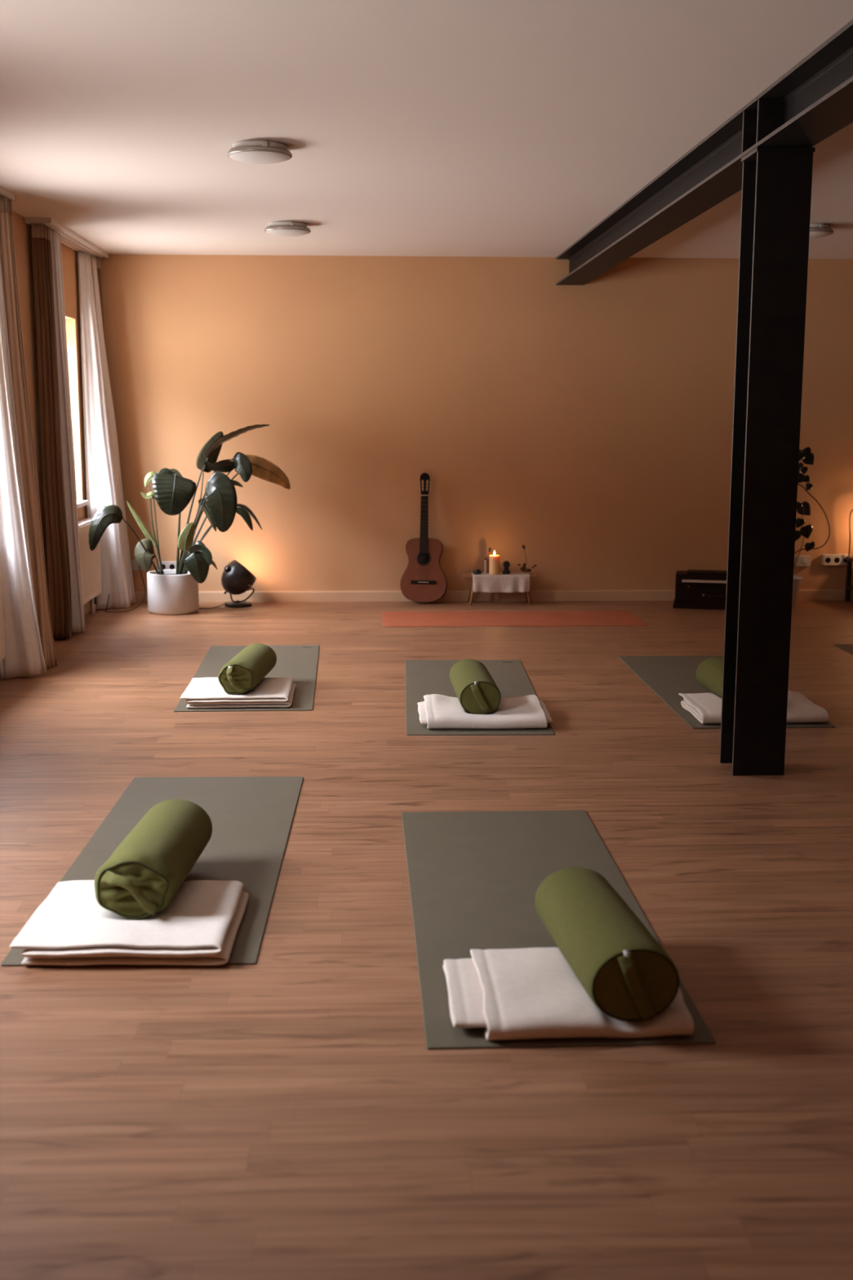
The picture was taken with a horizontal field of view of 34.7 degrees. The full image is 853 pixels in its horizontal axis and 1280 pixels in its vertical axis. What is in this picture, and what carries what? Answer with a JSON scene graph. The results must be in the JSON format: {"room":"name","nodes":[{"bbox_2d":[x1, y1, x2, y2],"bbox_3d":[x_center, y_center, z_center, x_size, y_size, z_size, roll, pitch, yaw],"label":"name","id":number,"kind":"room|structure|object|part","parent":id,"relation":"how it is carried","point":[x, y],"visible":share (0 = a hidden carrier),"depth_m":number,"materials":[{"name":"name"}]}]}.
{"room":"exercise studio","nodes":[
{"label":"exercise studio","id":0,"kind":"room"},
{"bbox_2d":[12,210,87,601],"bbox_3d":[-2.278,-0.439,3.247,0.200,2.620,14.120,0,10,-2],"label":"window","id":1,"kind":"structure","parent":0,"point":[22,230],"depth_m":8.52,"materials":[{"name":"glass"}]},
{"bbox_2d":[76,500,88,508],"bbox_3d":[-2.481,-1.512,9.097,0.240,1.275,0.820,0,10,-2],"label":"windowsill","id":2,"kind":"structure","parent":1,"relation":"in","point":[80,504],"depth_m":9.44,"materials":[{"name":"white paint"}]},
{"bbox_2d":[83,600,91,614],"bbox_3d":[-2.171,0.815,3.453,0.018,0.079,13.702,0,10,-2],"label":"baseboard","id":3,"kind":"structure","parent":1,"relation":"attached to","point":[86,606],"depth_m":9.69,"materials":[{"name":"beige paint"}]},
{"bbox_2d":[0,600,852,1279],"bbox_3d":[2.841,0.890,3.670,10.450,0.120,14.120,0,10,-2],"label":"floor","id":4,"kind":"structure","parent":0,"point":[289,1114],"depth_m":3.25,"materials":[{"name":"brown wood"}]},
{"bbox_2d":[0,559,5,660],"bbox_3d":[-2.229,-0.010,6.569,0.087,0.669,1.120,0,10,-2],"label":"radiator","id":5,"kind":"object","parent":4,"relation":"on","point":[2,624],"visible":1,"depth_m":7.09,"materials":[{"name":"metal"}]},
{"bbox_2d":[77,518,101,614],"bbox_3d":[-2.334,-0.462,9.254,0.087,0.669,0.810,0,10,-2],"label":"radiator","id":6,"kind":"object","parent":4,"relation":"on","point":[90,560],"visible":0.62,"depth_m":9.28,"materials":[{"name":"metal"}]},
{"bbox_2d":[77,518,92,527],"bbox_3d":[-2.337,-0.784,9.200,0.080,0.016,0.810,0,10,-2],"label":"grille","id":7,"kind":"object","parent":6,"relation":"attached to","point":[86,522],"depth_m":9.24,"materials":[{"name":"white paint"}]},
{"bbox_2d":[104,565,145,612],"bbox_3d":[-2.126,-0.369,9.900,0.185,0.279,0.520,3,10,16],"label":"power cable","id":8,"kind":"object","parent":4,"relation":"on","point":[138,566],"visible":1,"depth_m":9.75,"materials":[{"name":"plastic"}]},
{"bbox_2d":[0,776,303,965],"bbox_3d":[-0.792,0.689,4.439,0.660,0.005,1.830,0,10,-1],"label":"yoga mat","id":9,"kind":"object","parent":4,"relation":"on","point":[251,818],"visible":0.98,"depth_m":4.61,"materials":[{"name":"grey rubber"}]},
{"bbox_2d":[8,880,248,965],"bbox_3d":[-0.797,0.771,3.759,0.566,0.057,0.515,0,10,-1],"label":"folded blanket","id":10,"kind":"object","parent":9,"relation":"on","point":[200,925],"visible":0.84,"depth_m":3.63,"materials":[{"name":"beige fabric"}]},
{"bbox_2d":[93,799,212,919],"bbox_3d":[-0.789,0.633,3.971,0.226,0.184,0.636,1,10,2],"label":"bolster","id":11,"kind":"object","parent":10,"relation":"on","point":[141,877],"visible":1,"depth_m":3.76,"materials":[{"name":"green fabric"}]},
{"bbox_3d":[-0.799,0.679,3.713,0.190,0.155,0.024,1,10,2],"label":"panel","id":12,"kind":"part","parent":11,"relation":"part of","materials":[{"name":"green fabric"}]},
{"bbox_2d":[88,424,290,615],"bbox_3d":[-1.683,-0.845,9.578,1.572,1.323,0.670,-6,11,-31],"label":"potted plant","id":13,"kind":"object","parent":4,"relation":"on","point":[171,592],"visible":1,"depth_m":9.54,"materials":[{"name":"green plant"}]},
{"bbox_3d":[-1.804,-0.342,9.716,0.358,0.285,0.358,0,10,-2],"label":"pot","id":14,"kind":"part","parent":13,"relation":"part of","materials":[{"name":"white ceramic"}]},
{"bbox_2d":[199,602,226,608],"bbox_3d":[-1.757,-0.257,9.953,0.588,0.037,0.141,2,10,9],"label":"cable","id":15,"kind":"object","parent":4,"relation":"on","point":[225,602],"visible":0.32,"depth_m":9.90,"materials":[{"name":"black plastic"}]},
{"bbox_2d":[221,560,256,607],"bbox_3d":[-1.377,-0.420,10.019,0.259,0.342,0.241,0,10,-2],"label":"spotlight","id":16,"kind":"object","parent":4,"relation":"on","point":[236,579],"visible":1,"depth_m":9.93,"materials":[{"name":"black metal"}]},
{"bbox_3d":[-1.447,-0.519,9.919,0.049,0.047,0.048,0,10,-2],"label":"pivot knob","id":17,"kind":"part","parent":16,"relation":"part of","materials":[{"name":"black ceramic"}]},
{"bbox_2d":[173,644,319,711],"bbox_3d":[-0.930,0.187,7.426,0.660,0.005,1.830,0,10,-3],"label":"yoga mat","id":18,"kind":"object","parent":4,"relation":"on","point":[297,662],"visible":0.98,"depth_m":7.55,"materials":[{"name":"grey rubber"}]},
{"bbox_2d":[180,677,296,708],"bbox_3d":[-0.929,0.258,6.808,0.536,0.058,0.522,0,10,-3],"label":"folded blanket","id":19,"kind":"object","parent":18,"relation":"on","point":[201,692],"visible":0.89,"depth_m":6.62,"materials":[{"name":"beige fabric"}]},
{"bbox_2d":[217,643,276,694],"bbox_3d":[-0.905,0.144,6.887,0.197,0.161,0.632,1,10,4],"label":"bolster","id":20,"kind":"object","parent":19,"relation":"on","point":[242,673],"visible":1,"depth_m":6.64,"materials":[{"name":"green fabric"}]},
{"bbox_3d":[-0.926,0.189,6.628,0.161,0.139,0.017,1,10,4],"label":"panel","id":21,"kind":"part","parent":20,"relation":"part of","materials":[{"name":"green fabric"}]},
{"bbox_2d":[400,472,447,602],"bbox_3d":[-0.017,-0.754,10.126,0.346,0.965,0.162,1,10,5],"label":"guitar","id":22,"kind":"object","parent":4,"relation":"on","point":[424,580],"visible":1,"depth_m":10.11,"materials":[{"name":"brown wood"}]},
{"bbox_2d":[405,659,555,735],"bbox_3d":[0.225,0.268,6.957,0.660,0.005,1.830,0,10,-1],"label":"yoga mat","id":23,"kind":"object","parent":4,"relation":"on","point":[423,677],"visible":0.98,"depth_m":7.11,"materials":[{"name":"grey rubber"}]},
{"bbox_2d":[417,693,552,728],"bbox_3d":[0.265,0.328,6.339,0.608,0.080,0.458,0,10,-2],"label":"folded blanket","id":24,"kind":"object","parent":23,"relation":"on","point":[437,711],"visible":0.92,"depth_m":6.19,"materials":[{"name":"beige fabric"}]},
{"bbox_2d":[449,658,501,714],"bbox_3d":[0.229,0.219,6.519,0.196,0.161,0.610,-1,10,-4],"label":"bolster","id":25,"kind":"object","parent":24,"relation":"on","point":[475,688],"visible":1,"depth_m":6.25,"materials":[{"name":"green fabric"}]},
{"bbox_3d":[0.248,0.268,6.244,0.180,0.152,0.010,0,10,-4],"label":"panel","id":26,"kind":"part","parent":25,"relation":"part of","materials":[{"name":"green fabric"}]},
{"bbox_2d":[462,573,537,604],"bbox_3d":[0.545,-0.381,10.181,0.540,0.225,0.181,0,10,-2],"label":"table","id":27,"kind":"object","parent":4,"relation":"on","point":[466,575],"visible":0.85,"depth_m":10.12,"materials":[{"name":"brown wood"}]},
{"bbox_3d":[0.341,-0.380,10.236,0.074,0.202,0.027,9,13,42],"label":"leg","id":28,"kind":"part","parent":27,"relation":"part of","materials":[{"name":"brown wood"}]},
{"bbox_3d":[0.345,-0.359,10.114,0.026,0.202,0.074,9,13,42],"label":"leg","id":29,"kind":"part","parent":27,"relation":"part of","materials":[{"name":"brown wood"}]},
{"bbox_2d":[471,572,530,592],"bbox_3d":[0.552,-0.427,10.155,0.428,0.130,0.186,0,10,-2],"label":"table runner","id":30,"kind":"object","parent":27,"relation":"on","point":[513,582],"visible":0.92,"depth_m":10.08,"materials":[{"name":"fabric"}]},
{"bbox_2d":[472,568,481,574],"bbox_3d":[0.375,-0.507,10.123,0.072,0.036,0.072,0,10,-2],"label":"bowl","id":31,"kind":"object","parent":30,"relation":"on","point":[477,571],"visible":1,"depth_m":10.10,"materials":[{"name":"ceramic"}]},
{"bbox_2d":[484,558,486,573],"bbox_3d":[0.438,-0.549,10.128,0.014,0.118,0.014,0,10,-2],"label":"vial","id":32,"kind":"object","parent":30,"relation":"on","point":[485,558],"visible":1,"depth_m":10.12,"materials":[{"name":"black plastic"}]},
{"bbox_2d":[486,547,491,573],"bbox_3d":[0.471,-0.595,10.173,0.044,0.193,0.044,0,10,-2],"label":"bottle","id":33,"kind":"object","parent":30,"relation":"on","point":[489,548],"visible":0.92,"depth_m":10.16,"materials":[{"name":"orange glass"}]},
{"bbox_2d":[488,555,499,574],"bbox_3d":[0.502,-0.574,10.101,0.077,0.176,0.077,0,10,-2],"label":"candle","id":34,"kind":"object","parent":30,"relation":"on","point":[494,560],"visible":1,"depth_m":10.07,"materials":[{"name":"wax"}]},
{"bbox_2d":[502,560,510,573],"bbox_3d":[0.594,-0.540,10.136,0.055,0.097,0.054,8,12,40],"label":"figurine","id":35,"kind":"object","parent":30,"relation":"on","point":[506,564],"visible":1,"depth_m":10.12,"materials":[{"name":"stone"}]},
{"bbox_2d":[518,545,537,572],"bbox_3d":[0.750,-0.603,10.142,0.139,0.207,0.070,0,10,-2],"label":"dried flowers","id":36,"kind":"object","parent":30,"relation":"on","point":[524,566],"visible":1,"depth_m":10.15,"materials":[{"name":"brown plant"}]},
{"bbox_3d":[0.749,-0.361,10.130,0.074,0.202,0.027,9,13,42],"label":"leg","id":37,"kind":"part","parent":27,"relation":"part of","materials":[{"name":"brown wood"}]},
{"bbox_2d":[382,610,647,626],"bbox_3d":[0.584,-0.148,9.443,1.776,0.004,0.665,0,10,-2],"label":"yoga mat","id":38,"kind":"object","parent":4,"relation":"on","point":[618,618],"visible":1,"depth_m":9.40,"materials":[{"name":"rubber"}]},
{"bbox_2d":[401,809,715,1049],"bbox_3d":[0.285,0.767,3.991,0.660,0.005,1.830,0,10,-3],"label":"yoga mat","id":39,"kind":"object","parent":4,"relation":"on","point":[475,877],"visible":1,"depth_m":4.10,"materials":[{"name":"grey rubber"}]},
{"bbox_2d":[443,946,694,1039],"bbox_3d":[0.328,0.849,3.315,0.559,0.055,0.446,0,10,-3],"label":"folded blanket","id":40,"kind":"object","parent":39,"relation":"on","point":[526,993],"visible":0.7,"depth_m":3.19,"materials":[{"name":"beige fabric"}]},
{"bbox_2d":[534,866,679,1021],"bbox_3d":[0.437,0.740,3.377,0.217,0.178,0.610,-1,10,-8],"label":"bolster","id":41,"kind":"object","parent":40,"relation":"on","point":[624,970],"visible":1,"depth_m":3.17,"materials":[{"name":"green fabric"}]},
{"bbox_3d":[0.477,0.788,3.104,0.199,0.167,0.010,-1,10,-8],"label":"panel","id":42,"kind":"part","parent":41,"relation":"part of","materials":[{"name":"green fabric"}]},
{"bbox_2d":[673,569,727,609],"bbox_3d":[2.136,-0.373,10.027,0.624,0.262,0.326,2,10,12],"label":"harmonium","id":43,"kind":"object","parent":4,"relation":"on","point":[694,588],"visible":0.63,"depth_m":9.93,"materials":[{"name":"brown wood"}]},
{"bbox_3d":[2.107,-0.277,9.903,0.608,0.008,0.008,2,10,12],"label":"trim moulding","id":44,"kind":"part","parent":43,"relation":"part of","materials":[{"name":"brown wood"}]},
{"bbox_3d":[2.161,-0.494,10.002,0.490,0.016,0.165,2,10,12],"label":"lid","id":45,"kind":"part","parent":43,"relation":"part of","materials":[{"name":"brown wood"}]},
{"bbox_2d":[618,655,835,728],"bbox_3d":[1.493,0.246,7.105,0.660,0.005,1.830,0,10,-3],"label":"yoga mat","id":46,"kind":"object","parent":4,"relation":"on","point":[667,676],"visible":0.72,"depth_m":7.32,"materials":[{"name":"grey rubber"}]},
{"bbox_2d":[679,690,829,724],"bbox_3d":[1.543,0.309,6.467,0.602,0.082,0.467,0,10,-3],"label":"folded blanket","id":47,"kind":"object","parent":46,"relation":"on","point":[706,708],"visible":0.44,"depth_m":6.34,"materials":[{"name":"beige fabric"}]},
{"bbox_2d":[696,657,723,697],"bbox_3d":[1.493,0.213,6.561,0.202,0.166,0.610,-1,10,-9],"label":"bolster","id":48,"kind":"object","parent":47,"relation":"on","point":[709,673],"visible":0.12,"depth_m":6.67,"materials":[{"name":"green fabric"}]},
{"bbox_2d":[720,146,815,775],"bbox_3d":[1.312,-0.653,5.304,0.216,2.375,0.220,0,10,-2],"label":"steel column","id":49,"kind":"structure","parent":4,"relation":"on","point":[777,181],"depth_m":5.23,"materials":[{"name":"black metal"}]},
{"bbox_2d":[555,19,852,284],"bbox_3d":[1.408,-1.600,3.195,0.205,0.291,13.724,0,10,-3],"label":"steel beam","id":50,"kind":"structure","parent":49,"relation":"on","point":[812,101],"depth_m":5.66,"materials":[{"name":"black metal"}]},
{"bbox_3d":[1.249,-1.929,5.185,0.096,0.154,0.014,0,10,-2],"label":"stiffener plate","id":51,"kind":"part","parent":50,"relation":"part of","materials":[{"name":"black metal"}]},
{"bbox_3d":[1.259,-1.898,4.995,0.096,0.153,0.014,0,10,-2],"label":"stiffener plate","id":52,"kind":"part","parent":50,"relation":"part of","materials":[{"name":"black metal"}]},
{"bbox_3d":[1.314,-1.816,5.109,0.216,0.016,0.220,0,10,-2],"label":"cap plate","id":53,"kind":"part","parent":49,"relation":"part of","materials":[{"name":"black metal"}]},
{"bbox_2d":[791,446,830,606],"bbox_3d":[2.741,-0.833,10.043,0.451,1.166,0.264,0,10,-2],"label":"climbing plant","id":54,"kind":"object","parent":4,"relation":"on","point":[806,455],"visible":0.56,"depth_m":10.02,"materials":[{"name":"green plant"}]},
{"bbox_3d":[2.647,-0.363,10.119,0.264,0.214,0.264,0,10,-2],"label":"pot","id":55,"kind":"part","parent":54,"relation":"part of","materials":[{"name":"white ceramic"}]},
{"bbox_2d":[833,644,852,654],"bbox_3d":[2.880,0.177,7.535,0.660,0.005,1.830,0,10,-3],"label":"yoga mat","id":56,"kind":"object","parent":4,"relation":"on","point":[848,648],"visible":1,"depth_m":8.32,"materials":[{"name":"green rubber"}]},
{"bbox_2d":[844,555,852,601],"bbox_3d":[3.408,-0.440,10.207,0.456,0.340,0.320,0,10,-2],"label":"side table","id":57,"kind":"object","parent":4,"relation":"on","point":[850,559],"visible":1,"depth_m":10.32,"materials":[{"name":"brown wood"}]},
{"bbox_2d":[844,509,852,559],"bbox_3d":[3.359,-0.785,10.160,0.425,0.413,0.239,1,10,7],"label":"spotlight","id":58,"kind":"object","parent":57,"relation":"on","point":[852,509],"visible":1,"depth_m":10.27,"materials":[{"name":"black metal"}]},
{"bbox_2d":[846,586,852,590],"bbox_3d":[3.405,-0.380,10.217,0.440,0.018,0.280,0,10,-2],"label":"shelf","id":59,"kind":"object","parent":57,"relation":"attached to","point":[848,588],"depth_m":10.29,"materials":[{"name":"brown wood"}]},
{"bbox_2d":[0,0,852,258],"bbox_3d":[2.847,-1.778,3.222,10.450,0.246,14.120,0,10,-2],"label":"ceiling","id":60,"kind":"structure","parent":0,"point":[496,128],"depth_m":5.31,"materials":[{"name":"beige paint"}]},
{"bbox_2d":[0,186,15,201],"bbox_3d":[-2.218,-2.177,6.204,0.154,0.044,2.122,0,10,-2],"label":"rail","id":61,"kind":"object","parent":60,"relation":"attached to","point":[3,193],"visible":0.83,"depth_m":7.11,"materials":[{"name":"white paint"}]},
{"bbox_2d":[0,260,46,679],"bbox_3d":[-2.173,-1.043,7.153,0.256,2.504,0.241,0,10,-2],"label":"curtain","id":62,"kind":"object","parent":61,"relation":"hanging from","point":[24,654],"visible":0.98,"depth_m":7.21,"materials":[{"name":"fabric"}]},
{"bbox_2d":[0,196,57,669],"bbox_3d":[-2.185,-1.079,7.362,0.256,2.506,0.137,-1,10,-6],"label":"curtain","id":63,"kind":"object","parent":61,"relation":"hanging from","point":[7,253],"visible":0.48,"depth_m":7.33,"materials":[{"name":"beige fabric"}]},
{"bbox_2d":[24,217,108,257],"bbox_3d":[-2.323,-2.615,8.916,0.154,0.042,1.782,0,10,-2],"label":"rail","id":64,"kind":"object","parent":60,"relation":"attached to","point":[69,238],"visible":0.77,"depth_m":8.81,"materials":[{"name":"white paint"}]},
{"bbox_2d":[31,223,71,639],"bbox_3d":[-2.286,-1.245,8.367,0.124,2.499,0.187,0,10,-2],"label":"curtain","id":65,"kind":"object","parent":64,"relation":"hanging from","point":[55,528],"visible":0.99,"depth_m":8.32,"materials":[{"name":"fabric"}]},
{"bbox_2d":[50,229,84,632],"bbox_3d":[-2.266,-1.276,8.567,0.160,2.494,0.212,0,10,-2],"label":"curtain","id":66,"kind":"object","parent":64,"relation":"hanging from","point":[65,415],"visible":0.49,"depth_m":8.53,"materials":[{"name":"fabric"}]},
{"bbox_2d":[95,256,106,351],"bbox_3d":[-2.311,-1.506,9.951,0.207,2.489,0.088,-1,10,-8],"label":"curtain","id":67,"kind":"object","parent":64,"relation":"hanging from","point":[97,258],"visible":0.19,"depth_m":9.77,"materials":[{"name":"fabric"}]},
{"bbox_2d":[77,251,135,608],"bbox_3d":[-2.277,-1.468,9.736,0.263,2.486,0.357,0,10,-2],"label":"curtain","id":68,"kind":"object","parent":64,"relation":"hanging from","point":[103,472],"visible":0.87,"depth_m":9.68,"materials":[{"name":"fabric"}]},
{"bbox_2d":[226,139,292,164],"bbox_3d":[-0.722,-2.105,5.910,0.280,0.073,0.280,0,10,-2],"label":"ceiling lamp","id":69,"kind":"object","parent":60,"relation":"attached to","point":[252,151],"visible":1,"depth_m":5.82,"materials":[{"name":"white plastic"}]},
{"bbox_2d":[229,151,289,164],"bbox_3d":[-0.722,-2.082,5.913,0.272,0.026,0.272,0,10,-2],"label":"diffuser","id":70,"kind":"object","parent":69,"relation":"attached to","point":[247,157],"depth_m":5.85,"materials":[{"name":"white plastic"}]},
{"bbox_2d":[264,221,311,236],"bbox_3d":[-0.842,-2.487,8.276,0.280,0.073,0.280,0,10,-2],"label":"ceiling lamp","id":71,"kind":"object","parent":60,"relation":"attached to","point":[282,228],"visible":1,"depth_m":8.18,"materials":[{"name":"white plastic"}]},
{"bbox_2d":[266,229,309,236],"bbox_3d":[-0.842,-2.463,8.280,0.272,0.026,0.272,0,10,-2],"label":"diffuser","id":72,"kind":"object","parent":71,"relation":"attached to","point":[282,233],"depth_m":8.21,"materials":[{"name":"white plastic"}]},
{"bbox_2d":[809,222,834,238],"bbox_3d":[2.339,-2.487,8.319,0.280,0.073,0.280,0,10,-2],"label":"ceiling lamp","id":73,"kind":"object","parent":60,"relation":"attached to","point":[817,230],"visible":0.45,"depth_m":8.21,"materials":[{"name":"white plastic"}]},
{"bbox_2d":[809,231,832,238],"bbox_3d":[2.338,-2.464,8.323,0.272,0.026,0.272,0,10,-2],"label":"diffuser","id":74,"kind":"object","parent":73,"relation":"attached to","point":[812,234],"depth_m":8.24,"materials":[{"name":"white plastic"}]},
{"bbox_2d":[100,253,852,591],"bbox_3d":[2.676,-1.605,10.307,10.250,2.600,0.200,0,10,-2],"label":"wall","id":75,"kind":"structure","parent":0,"point":[587,428],"depth_m":10.09,"materials":[{"name":"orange paint"}]},
{"bbox_2d":[131,559,142,570],"bbox_3d":[-2.157,-0.560,10.176,0.078,0.078,0.033,0,10,-2],"label":"wall socket","id":76,"kind":"object","parent":75,"relation":"attached to","point":[135,565],"visible":0.7,"depth_m":10.16,"materials":[{"name":"white plastic"}]},
{"bbox_2d":[158,560,176,569],"bbox_3d":[-1.931,-0.547,10.187,0.135,0.080,0.033,0,10,-2],"label":"wall socket","id":77,"kind":"object","parent":75,"relation":"attached to","point":[166,565],"visible":0.66,"depth_m":10.17,"materials":[{"name":"white plastic"}]},
{"bbox_2d":[168,564,174,568],"bbox_3d":[-1.897,-0.545,10.174,0.041,0.041,0.004,0,10,-2],"label":"outlet","id":78,"kind":"object","parent":77,"relation":"attached to","point":[171,566],"depth_m":10.17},
{"bbox_2d":[134,589,852,602],"bbox_3d":[2.578,-0.343,10.405,10.050,0.079,0.018,0,10,-2],"label":"baseboard","id":79,"kind":"structure","parent":75,"relation":"attached to","point":[803,594],"depth_m":10.31,"materials":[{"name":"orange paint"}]},
{"bbox_2d":[796,555,811,566],"bbox_3d":[2.863,-0.599,10.360,0.100,0.079,0.043,0,10,-2],"label":"wall socket","id":80,"kind":"object","parent":75,"relation":"attached to","point":[802,561],"visible":0.96,"depth_m":10.34,"materials":[{"name":"white plastic"}]},
{"bbox_2d":[801,558,807,564],"bbox_3d":[2.864,-0.595,10.340,0.048,0.048,0.004,0,10,-2],"label":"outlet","id":81,"kind":"object","parent":80,"relation":"attached to","point":[804,561],"depth_m":10.34,"materials":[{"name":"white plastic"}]},
{"bbox_2d":[822,554,850,565],"bbox_3d":[3.102,-0.610,10.364,0.213,0.081,0.048,0,10,-2],"label":"wall socket","id":82,"kind":"object","parent":75,"relation":"attached to","point":[827,559],"visible":0.99,"depth_m":10.34,"materials":[{"name":"white plastic"}]},
{"bbox_2d":[825,557,831,562],"bbox_3d":[3.044,-0.605,10.341,0.041,0.041,0.004,0,10,-2],"label":"outlet","id":83,"kind":"object","parent":82,"relation":"attached to","point":[827,559],"depth_m":10.34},
{"bbox_2d":[834,557,839,562],"bbox_3d":[3.113,-0.605,10.343,0.041,0.041,0.004,0,10,-2],"label":"outlet","id":84,"kind":"object","parent":82,"relation":"attached to","point":[836,559],"depth_m":10.34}
]}

